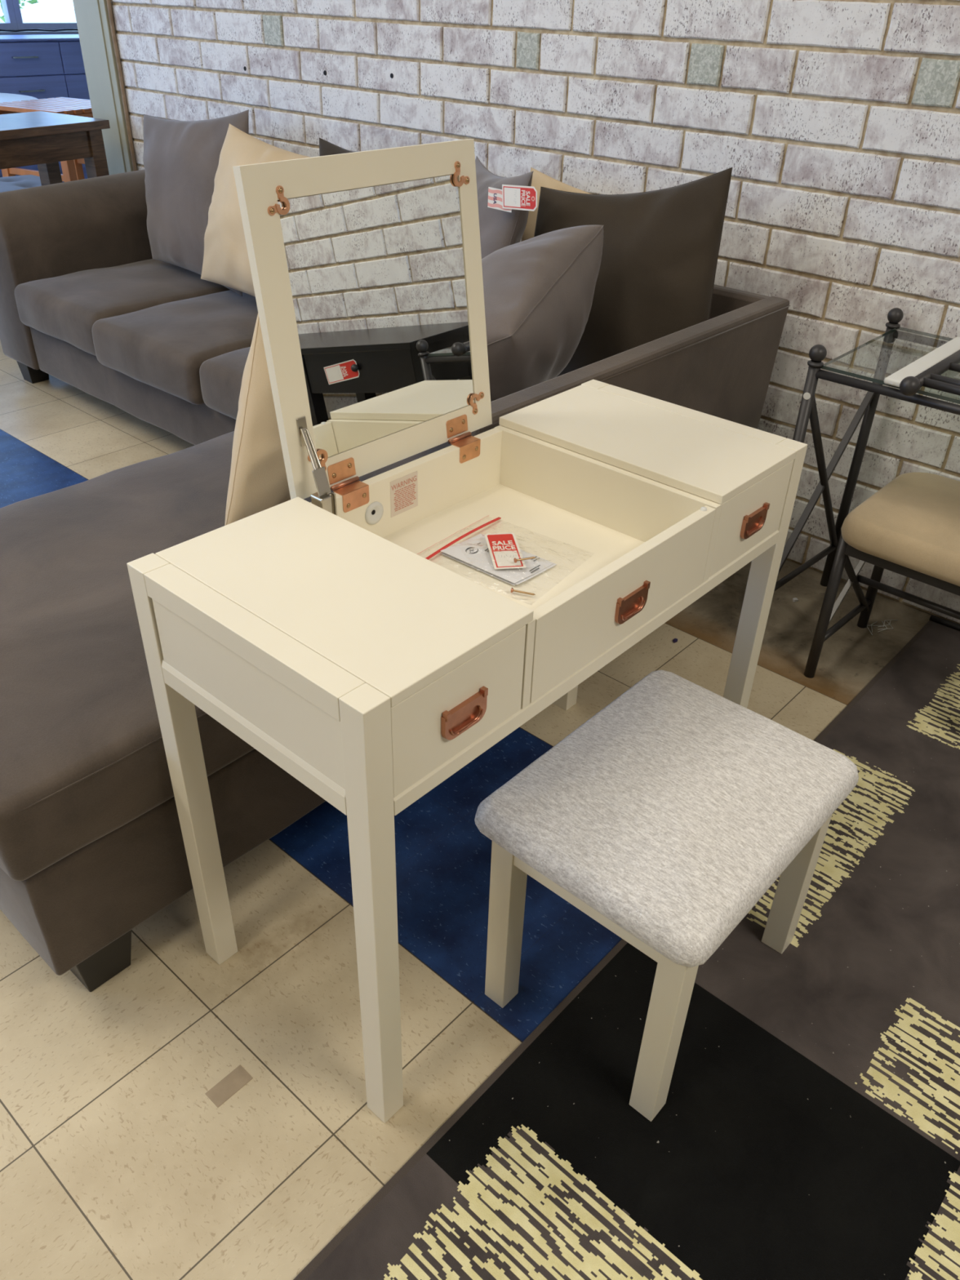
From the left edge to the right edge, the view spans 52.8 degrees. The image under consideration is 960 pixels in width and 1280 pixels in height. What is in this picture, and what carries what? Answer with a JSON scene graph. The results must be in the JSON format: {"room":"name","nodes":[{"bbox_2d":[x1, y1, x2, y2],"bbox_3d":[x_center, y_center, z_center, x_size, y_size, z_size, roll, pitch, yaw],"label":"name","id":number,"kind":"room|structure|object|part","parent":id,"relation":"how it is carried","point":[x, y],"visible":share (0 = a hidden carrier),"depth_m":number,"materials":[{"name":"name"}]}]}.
{"room":"store","nodes":[
{"label":"store","id":0,"kind":"room"},
{"bbox_2d":[0,340,958,1279],"bbox_3d":[-1.055,-0.304,2.953,11.800,0.050,9.500,28,42,33],"label":"floor","id":1,"kind":"structure","parent":0,"point":[117,1161],"depth_m":1.59,"materials":[{"name":"tile"}]},
{"bbox_2d":[0,93,38,102],"bbox_3d":[-3.283,-2.961,6.062,1.130,0.740,1.130,28,42,33],"label":"round table","id":2,"kind":"object","parent":1,"relation":"on","point":[4,97],"visible":0.34,"depth_m":6.08,"materials":[{"name":"white laminate"}]},
{"bbox_2d":[0,174,41,192],"bbox_3d":[-2.526,-2.007,4.891,0.500,0.517,0.935,28,42,33],"label":"tufted bench","id":3,"kind":"object","parent":1,"relation":"on","point":[17,182],"visible":0.23,"depth_m":4.92,"materials":[{"name":"grey fabric"}]},
{"bbox_2d":[0,34,89,182],"bbox_3d":[-3.346,-3.817,7.080,0.493,1.012,1.750,28,42,33],"label":"dresser","id":4,"kind":"object","parent":1,"relation":"on","point":[40,66],"visible":0.2,"depth_m":6.87,"materials":[{"name":"blue wood"}]},
{"bbox_3d":[-3.167,-4.054,6.730,0.033,0.010,0.180,28,42,33],"label":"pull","id":5,"kind":"part","parent":4,"relation":"part of","materials":[{"name":"silver metal"}]},
{"bbox_3d":[-3.172,-3.885,6.845,0.033,0.010,0.180,28,42,33],"label":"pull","id":6,"kind":"part","parent":4,"relation":"part of","materials":[{"name":"silver metal"}]},
{"bbox_3d":[-3.187,-4.053,6.752,0.020,0.197,0.552,28,42,33],"label":"drawer","id":7,"kind":"part","parent":4,"relation":"part of","materials":[{"name":"blue wood"}]},
{"bbox_3d":[-3.192,-3.884,6.866,0.020,0.197,0.552,28,42,33],"label":"drawer","id":8,"kind":"part","parent":4,"relation":"part of","materials":[{"name":"blue wood"}]},
{"bbox_3d":[-3.203,-3.546,7.096,0.020,0.197,0.552,28,42,33],"label":"drawer","id":9,"kind":"part","parent":4,"relation":"part of","materials":[{"name":"wood"}]},
{"bbox_3d":[-2.813,-4.279,7.102,0.020,0.197,0.552,28,42,33],"label":"drawer","id":10,"kind":"part","parent":4,"relation":"part of","materials":[{"name":"blue wood"}]},
{"bbox_3d":[-2.819,-4.110,7.217,0.020,0.197,0.552,28,42,33],"label":"drawer","id":11,"kind":"part","parent":4,"relation":"part of","materials":[{"name":"blue wood"}]},
{"bbox_2d":[0,97,93,182],"bbox_3d":[-2.363,-2.678,5.646,0.577,0.791,0.577,18,37,22],"label":"table","id":12,"kind":"object","parent":1,"relation":"on","point":[72,170],"visible":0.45,"depth_m":5.35,"materials":[{"name":"brown wood"}]},
{"bbox_3d":[-2.700,-2.603,5.572,0.078,0.731,0.078,18,37,22],"label":"leg","id":13,"kind":"part","parent":12,"relation":"part of","materials":[{"name":"brown wood"}]},
{"bbox_3d":[-2.353,-2.971,5.448,0.560,0.039,0.538,18,37,22],"label":"seat rail","id":14,"kind":"part","parent":12,"relation":"part of","materials":[{"name":"brown wood"}]},
{"bbox_3d":[-2.260,-2.462,5.386,0.078,0.731,0.078,18,37,22],"label":"leg","id":15,"kind":"part","parent":12,"relation":"part of","materials":[{"name":"brown wood"}]},
{"bbox_3d":[-2.467,-2.845,5.940,0.078,0.731,0.078,18,37,22],"label":"leg","id":16,"kind":"part","parent":12,"relation":"part of","materials":[{"name":"brown wood"}]},
{"bbox_2d":[0,111,110,186],"bbox_3d":[-2.076,-1.574,3.931,0.440,0.900,1.250,21,38,26],"label":"table","id":17,"kind":"object","parent":1,"relation":"on","point":[44,140],"visible":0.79,"depth_m":3.93,"materials":[{"name":"brown wood"}]},
{"bbox_3d":[-1.910,-1.875,4.411,0.065,0.868,0.065,21,38,26],"label":"leg","id":18,"kind":"part","parent":17,"relation":"part of","materials":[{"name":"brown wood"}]},
{"bbox_3d":[-1.636,-1.771,4.271,0.065,0.868,0.065,21,38,26],"label":"leg","id":19,"kind":"part","parent":17,"relation":"part of","materials":[{"name":"brown wood"}]},
{"bbox_2d":[204,1064,253,1107],"bbox_3d":[-0.385,0.683,1.483,0.032,0.001,0.065,28,42,33],"label":"tape","id":20,"kind":"object","parent":1,"relation":"on","point":[234,1081],"visible":1,"depth_m":1.48,"materials":[{"name":"beige paper"}]},
{"bbox_2d":[0,169,790,991],"bbox_3d":[-1.026,-0.703,2.823,2.966,0.757,2.193,28,42,33],"label":"sectional sofa","id":21,"kind":"object","parent":1,"relation":"on","point":[92,848],"visible":0.52,"depth_m":1.91,"materials":[{"name":"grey fabric"}]},
{"bbox_3d":[-1.565,-1.542,3.954,0.284,0.648,0.820,28,42,33],"label":"sofa arm","id":22,"kind":"part","parent":21,"relation":"part of","materials":[{"name":"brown fabric"}]},
{"bbox_2d":[14,258,229,355],"bbox_3d":[-1.310,-1.285,3.676,0.613,0.187,0.692,28,42,33],"label":"seat cushion","id":23,"kind":"object","parent":21,"relation":"on","point":[60,302],"depth_m":3.53,"materials":[{"name":"grey fabric"}]},
{"bbox_3d":[-0.816,-0.940,3.515,1.794,0.190,0.780,28,42,33],"label":"seat","id":24,"kind":"part","parent":21,"relation":"part of","materials":[{"name":"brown fabric"}]},
{"bbox_2d":[91,289,257,404],"bbox_3d":[-0.876,-1.045,3.346,0.598,0.187,0.718,28,42,33],"label":"seat cushion","id":25,"kind":"object","parent":21,"relation":"on","point":[162,344],"depth_m":3.15,"materials":[{"name":"grey fabric"}]},
{"bbox_2d":[142,109,248,296],"bbox_3d":[-1.046,-1.644,3.554,0.767,0.556,0.265,28,42,33],"label":"throw pillow","id":26,"kind":"object","parent":21,"relation":"on","point":[180,158],"visible":0.68,"depth_m":3.49,"materials":[{"name":"grey fabric"}]},
{"bbox_2d":[199,346,250,419],"bbox_3d":[-0.428,-0.818,3.030,0.596,0.184,0.706,28,42,33],"label":"seat cushion","id":27,"kind":"object","parent":21,"relation":"on","point":[220,371],"depth_m":2.91,"materials":[{"name":"grey fabric"}]},
{"bbox_2d":[0,431,453,880],"bbox_3d":[-0.318,-0.279,2.199,0.904,0.171,2.015,28,42,33],"label":"cushion","id":28,"kind":"object","parent":21,"relation":"on","point":[84,766],"depth_m":1.59,"materials":[{"name":"grey fabric"}]},
{"bbox_2d":[200,124,311,297],"bbox_3d":[-0.683,-1.370,3.167,0.592,0.516,0.264,28,42,33],"label":"throw pillow","id":29,"kind":"object","parent":21,"relation":"on","point":[225,263],"visible":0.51,"depth_m":3.16,"materials":[{"name":"beige fabric"}]},
{"bbox_2d":[224,313,290,525],"bbox_3d":[-0.363,-0.487,1.960,0.174,0.398,0.522,18,38,23],"label":"throw pillow","id":30,"kind":"object","parent":21,"relation":"on","point":[258,482],"visible":0.21,"depth_m":1.86,"materials":[{"name":"beige fabric"}]},
{"bbox_2d":[319,137,352,155],"bbox_3d":[-0.362,-1.333,3.123,0.519,0.461,0.149,28,42,33],"label":"cushion","id":31,"kind":"object","parent":21,"relation":"on","point":[326,148],"visible":0.07,"depth_m":3.13,"materials":[{"name":"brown fabric"}]},
{"bbox_2d":[475,155,533,258],"bbox_3d":[-0.012,-1.083,2.722,0.198,0.517,0.609,-9,36,-15],"label":"throw pillow","id":32,"kind":"object","parent":21,"relation":"on","point":[499,228],"visible":0.28,"depth_m":2.48,"materials":[{"name":"grey fabric"}]},
{"bbox_2d":[502,184,537,211],"bbox_3d":[0.096,-1.074,2.351,0.113,0.061,0.001,28,42,33],"label":"tag","id":33,"kind":"object","parent":32,"relation":"hanging from","point":[513,197],"visible":1,"depth_m":2.35,"materials":[{"name":"paper"}]},
{"bbox_2d":[487,186,511,212],"bbox_3d":[0.049,-1.090,2.395,0.079,0.049,0.001,28,42,33],"label":"label card","id":34,"kind":"object","parent":33,"relation":"attached to","point":[495,195],"visible":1,"depth_m":2.40,"materials":[{"name":"white paper"}]},
{"bbox_2d":[481,225,603,401],"bbox_3d":[0.021,-0.732,2.261,0.412,0.404,0.513,16,37,20],"label":"throw pillow","id":35,"kind":"object","parent":21,"relation":"on","point":[539,291],"visible":0.4,"depth_m":2.12,"materials":[{"name":"grey fabric"}]},
{"bbox_2d":[520,167,591,241],"bbox_3d":[0.270,-1.062,2.750,0.402,0.465,0.128,28,42,33],"label":"throw pillow","id":36,"kind":"object","parent":21,"relation":"on","point":[540,179],"visible":0.07,"depth_m":2.72,"materials":[{"name":"beige fabric"}]},
{"bbox_3d":[0.368,-0.386,2.313,0.068,0.635,1.206,28,42,33],"label":"sofa arm","id":37,"kind":"part","parent":21,"relation":"part of","materials":[{"name":"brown fabric"}]},
{"bbox_2d":[533,167,732,377],"bbox_3d":[0.356,-0.916,2.495,0.540,0.574,0.221,19,38,24],"label":"cushion","id":38,"kind":"object","parent":21,"relation":"on","point":[655,279],"visible":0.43,"depth_m":2.40,"materials":[{"name":"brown fabric"}]},
{"bbox_2d":[126,138,807,1123],"bbox_3d":[0.018,-0.087,1.561,0.541,1.210,1.014,28,42,33],"label":"table","id":39,"kind":"object","parent":1,"relation":"on","point":[371,670],"visible":1,"depth_m":1.39,"materials":[{"name":"beige paint"}]},
{"bbox_3d":[-0.439,0.222,1.468,0.039,0.778,0.039,28,42,33],"label":"leg","id":40,"kind":"part","parent":39,"relation":"part of","materials":[{"name":"beige paint"}]},
{"bbox_3d":[-0.278,0.052,1.187,0.371,0.172,0.039,28,42,33],"label":"panel","id":41,"kind":"part","parent":39,"relation":"part of","materials":[{"name":"beige paint"}]},
{"bbox_3d":[-0.243,-0.269,1.407,0.012,0.068,0.051,-23,41,-32],"label":"stay arm","id":42,"kind":"part","parent":39,"relation":"part of","materials":[{"name":"metal"}]},
{"bbox_3d":[-0.147,-0.493,1.474,0.073,0.449,0.440,28,42,33],"label":"mirror lid","id":43,"kind":"part","parent":39,"relation":"part of","materials":[{"name":"beige paint"}]},
{"bbox_3d":[-0.133,0.383,1.245,0.039,0.778,0.039,28,42,33],"label":"leg","id":44,"kind":"part","parent":39,"relation":"part of","materials":[{"name":"beige paint"}]},
{"bbox_2d":[277,174,474,460],"bbox_3d":[-0.140,-0.495,1.474,0.049,0.354,0.349,28,42,33],"label":"mirror glass","id":45,"kind":"object","parent":39,"relation":"attached to","point":[376,271],"depth_m":1.46,"materials":[{"name":"silver mirror"}]},
{"bbox_3d":[-0.111,-0.220,1.612,0.018,0.158,0.936,28,42,33],"label":"panel","id":46,"kind":"part","parent":39,"relation":"part of","materials":[{"name":"beige paint"}]},
{"bbox_3d":[-0.027,0.079,1.152,0.016,0.131,0.228,28,42,33],"label":"drawer","id":47,"kind":"part","parent":39,"relation":"part of","materials":[{"name":"beige paint"}]},
{"bbox_3d":[-0.018,0.091,1.151,0.006,0.040,0.074,28,42,33],"label":"handle","id":48,"kind":"part","parent":39,"relation":"part of","materials":[{"name":"orange metal"}]},
{"bbox_2d":[417,515,586,599],"bbox_3d":[0.041,-0.139,1.525,0.226,0.016,0.194,23,40,29],"label":"plastic bag","id":49,"kind":"object","parent":39,"relation":"on","point":[437,552],"visible":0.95,"depth_m":1.56,"materials":[{"name":"clear plastic"}]},
{"bbox_2d":[440,533,556,585],"bbox_3d":[0.028,-0.129,1.517,0.153,0.007,0.103,28,42,33],"label":"instruction sheet","id":50,"kind":"object","parent":49,"relation":"in","point":[480,557],"visible":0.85,"depth_m":1.51,"materials":[{"name":"white paper"}]},
{"bbox_2d":[484,533,526,569],"bbox_3d":[0.039,-0.141,1.519,0.049,0.005,0.106,-4,34,-8],"label":"tag","id":51,"kind":"object","parent":49,"relation":"on","point":[506,543],"visible":1,"depth_m":1.52,"materials":[{"name":"white paper"}]},
{"bbox_2d":[511,587,535,595],"bbox_3d":[0.064,-0.070,1.429,0.037,0.008,0.008,13,36,15],"label":"screw","id":52,"kind":"object","parent":49,"relation":"on","point":[512,588],"visible":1,"depth_m":1.43,"materials":[{"name":"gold metal"}]},
{"bbox_2d":[513,556,535,563],"bbox_3d":[0.070,-0.124,1.486,0.036,0.008,0.008,-9,36,-16],"label":"screw","id":53,"kind":"object","parent":49,"relation":"on","point":[515,560],"visible":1,"depth_m":1.48,"materials":[{"name":"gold metal"}]},
{"bbox_3d":[0.212,-0.171,2.079,0.039,0.778,0.039,28,42,33],"label":"leg","id":54,"kind":"part","parent":39,"relation":"part of","materials":[{"name":"beige paint"}]},
{"bbox_3d":[0.206,0.002,1.417,0.020,0.026,0.935,28,42,33],"label":"rail","id":55,"kind":"part","parent":39,"relation":"part of","materials":[{"name":"beige paint"}]},
{"bbox_3d":[0.205,-0.061,1.369,0.018,0.131,0.429,28,42,33],"label":"drawer","id":56,"kind":"part","parent":39,"relation":"part of","materials":[{"name":"beige paint"}]},
{"bbox_3d":[0.214,-0.050,1.370,0.006,0.040,0.074,28,42,33],"label":"handle","id":57,"kind":"part","parent":39,"relation":"part of","materials":[{"name":"orange metal"}]},
{"bbox_3d":[0.373,-0.341,1.797,0.371,0.172,0.039,28,42,33],"label":"panel","id":58,"kind":"part","parent":39,"relation":"part of","materials":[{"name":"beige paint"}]},
{"bbox_3d":[0.441,-0.204,1.591,0.016,0.131,0.236,28,42,33],"label":"drawer","id":59,"kind":"part","parent":39,"relation":"part of","materials":[{"name":"beige paint"}]},
{"bbox_3d":[0.451,-0.192,1.591,0.006,0.040,0.074,28,42,33],"label":"handle","id":60,"kind":"part","parent":39,"relation":"part of","materials":[{"name":"orange metal"}]},
{"bbox_3d":[0.518,-0.010,1.856,0.039,0.778,0.039,28,42,33],"label":"leg","id":61,"kind":"part","parent":39,"relation":"part of","materials":[{"name":"beige paint"}]},
{"bbox_2d":[293,614,959,1279],"bbox_3d":[0.897,0.846,1.282,1.685,0.031,2.887,28,42,33],"label":"area rug","id":62,"kind":"object","parent":1,"relation":"on","point":[807,1126],"visible":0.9,"depth_m":1.47,"materials":[{"name":"grey carpet"}]},
{"bbox_2d":[474,670,858,1121],"bbox_3d":[0.285,0.381,1.556,0.385,0.456,0.500,28,42,33],"label":"vanity stool","id":63,"kind":"object","parent":1,"relation":"on","point":[666,815],"visible":1,"depth_m":1.39,"materials":[{"name":"grey fabric"}]},
{"bbox_3d":[0.041,0.435,1.522,0.040,0.392,0.040,28,42,33],"label":"leg","id":64,"kind":"part","parent":63,"relation":"part of","materials":[{"name":"beige paint"}]},
{"bbox_3d":[0.149,0.355,1.343,0.252,0.050,0.018,28,42,33],"label":"rail","id":65,"kind":"part","parent":63,"relation":"part of","materials":[{"name":"beige paint"}]},
{"bbox_3d":[0.259,0.545,1.361,0.040,0.384,0.040,28,42,33],"label":"leg","id":66,"kind":"part","parent":63,"relation":"part of","materials":[{"name":"beige paint"}]},
{"bbox_2d":[474,670,858,967],"bbox_3d":[0.290,0.220,1.446,0.385,0.067,0.500,28,42,33],"label":"seat cushion","id":67,"kind":"object","parent":63,"relation":"on","point":[672,811],"depth_m":1.38,"materials":[{"name":"grey fabric"}]},
{"bbox_3d":[0.535,0.379,1.620,0.040,0.384,0.040,28,42,33],"label":"leg","id":68,"kind":"part","parent":63,"relation":"part of","materials":[{"name":"beige paint"}]},
{"bbox_2d":[792,597,798,601],"bbox_3d":[0.883,-0.114,2.713,0.017,0.006,0.014,-10,36,-17],"label":"paper scrap","id":69,"kind":"object","parent":1,"relation":"on","point":[794,599],"visible":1,"depth_m":2.71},
{"bbox_2d":[773,307,959,591],"bbox_3d":[1.157,-0.246,2.231,0.821,0.782,0.459,28,42,33],"label":"glass table","id":70,"kind":"object","parent":1,"relation":"on","point":[818,353],"depth_m":2.35,"materials":[{"name":"black metal"}]},
{"bbox_3d":[0.724,-0.296,2.323,0.026,0.738,0.026,28,42,33],"label":"leg","id":71,"kind":"part","parent":70,"relation":"part of","materials":[{"name":"black metal"}]},
{"bbox_3d":[1.005,-0.466,2.587,0.026,0.738,0.026,28,42,33],"label":"leg","id":72,"kind":"part","parent":70,"relation":"part of","materials":[{"name":"black metal"}]},
{"bbox_3d":[1.025,-0.435,1.913,0.784,0.019,0.019,28,42,33],"label":"rail","id":73,"kind":"part","parent":70,"relation":"part of","materials":[{"name":"black metal"}]},
{"bbox_3d":[1.168,-0.534,2.040,0.758,0.008,0.422,28,42,33],"label":"glass","id":74,"kind":"part","parent":70,"relation":"part of","materials":[{"name":"clear glass"}]},
{"bbox_3d":[1.306,-0.605,2.177,0.784,0.019,0.019,28,42,33],"label":"rail","id":75,"kind":"part","parent":70,"relation":"part of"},
{"bbox_3d":[0.997,-0.617,2.136,0.044,0.013,0.421,28,42,33],"label":"foam guard","id":76,"kind":"part","parent":70,"relation":"part of","materials":[{"name":"white plastic"}]},
{"bbox_2d":[899,349,959,395],"bbox_3d":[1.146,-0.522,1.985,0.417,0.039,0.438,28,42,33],"label":"chair","id":77,"kind":"object","parent":70,"relation":"on","point":[931,378],"visible":1,"depth_m":1.98,"materials":[{"name":"black metal"}]},
{"bbox_3d":[1.016,-0.601,2.099,0.025,0.024,0.404,28,42,33],"label":"post","id":78,"kind":"part","parent":77,"relation":"part of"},
{"bbox_2d":[804,471,959,678],"bbox_3d":[1.091,-0.090,2.279,0.458,0.467,0.412,28,42,33],"label":"dining chair","id":79,"kind":"object","parent":1,"relation":"on","point":[909,527],"visible":1,"depth_m":2.17,"materials":[{"name":"metal"}]},
{"bbox_3d":[0.828,-0.074,2.310,0.026,0.392,0.026,28,42,33],"label":"leg","id":80,"kind":"part","parent":79,"relation":"part of","materials":[{"name":"black metal"}]},
{"bbox_3d":[1.038,-0.201,2.506,0.026,0.392,0.026,28,42,33],"label":"leg","id":81,"kind":"part","parent":79,"relation":"part of","materials":[{"name":"black metal"}]},
{"bbox_3d":[1.096,-0.250,2.170,0.458,0.082,0.412,28,42,33],"label":"seat","id":82,"kind":"part","parent":79,"relation":"part of","materials":[{"name":"beige leather"}]},
{"bbox_3d":[1.085,-0.203,2.204,0.413,0.034,0.332,28,42,33],"label":"seat frame","id":83,"kind":"part","parent":79,"relation":"part of","materials":[{"name":"black metal"}]},
{"bbox_2d":[866,619,897,635],"bbox_3d":[1.089,-0.039,2.614,0.119,0.004,0.048,-13,37,-20],"label":"strand","id":84,"kind":"object","parent":1,"relation":"on","point":[871,625],"visible":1,"depth_m":2.61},
{"bbox_2d":[111,0,959,624],"bbox_3d":[1.431,-1.300,1.866,7.700,2.950,0.245,28,42,33],"label":"wall","id":85,"kind":"structure","parent":0,"point":[836,123],"depth_m":2.60,"materials":[{"name":"brick"}]},
{"bbox_2d":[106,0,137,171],"bbox_3d":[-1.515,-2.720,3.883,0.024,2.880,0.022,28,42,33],"label":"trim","id":86,"kind":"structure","parent":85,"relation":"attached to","point":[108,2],"depth_m":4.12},
{"bbox_3d":[-5.461,-3.882,5.348,0.150,2.950,9.500,28,42,33],"label":"wall","id":87,"kind":"structure","parent":0,"visible":0},
{"bbox_2d":[0,0,17,30],"bbox_3d":[-4.166,-4.923,6.348,0.080,1.580,1.920,28,42,33],"label":"window","id":88,"kind":"structure","parent":87,"relation":"in","point":[11,24],"depth_m":7.30,"materials":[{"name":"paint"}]},
{"bbox_2d":[0,30,78,35],"bbox_3d":[-5.214,-3.543,5.702,0.100,0.035,8.600,28,42,33],"label":"trim","id":89,"kind":"structure","parent":87,"relation":"attached to","point":[71,32],"depth_m":7.37,"materials":[{"name":"paint"}]},
{"bbox_2d":[0,28,78,31],"bbox_3d":[-3.608,-4.410,7.005,0.052,0.024,1.878,28,42,33],"label":"power cord","id":90,"kind":"object","parent":89,"relation":"on","point":[28,29],"visible":0.73,"depth_m":7.25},
{"bbox_2d":[12,0,77,30],"bbox_3d":[-2.998,-5.628,7.444,0.080,1.580,1.580,28,42,33],"label":"window","id":91,"kind":"structure","parent":87,"relation":"in","point":[20,25],"depth_m":7.44,"materials":[{"name":"paint"}]},
{"label":"outside","id":92,"kind":"structure","parent":0,"visible":0},
{"bbox_2d":[0,4,76,22],"bbox_3d":[-25.428,-12.381,19.970,52.050,0.050,60.000,28,42,33],"label":"pavement","id":93,"kind":"structure","parent":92,"point":[29,14],"depth_m":42.14,"materials":[{"name":"white concrete"}]},
{"bbox_2d":[0,0,38,22],"bbox_3d":[-6.301,-8.748,11.950,1.784,3.958,1.738,28,42,33],"label":"street tree","id":94,"kind":"object","parent":93,"relation":"on","point":[31,2],"visible":0.24,"depth_m":12.56,"materials":[{"name":"green plant"}]},
{"bbox_3d":[-0.396,-3.579,5.141,0.150,2.950,3.240,28,42,33],"label":"wall partition","id":95,"kind":"structure","parent":0,"visible":0},
{"bbox_2d":[72,0,137,174],"bbox_3d":[-1.522,-2.861,4.029,0.250,2.950,0.315,28,42,33],"label":"trim","id":96,"kind":"structure","parent":95,"relation":"attached to","point":[80,6],"depth_m":4.17,"materials":[{"name":"grey paint"}]}
]}

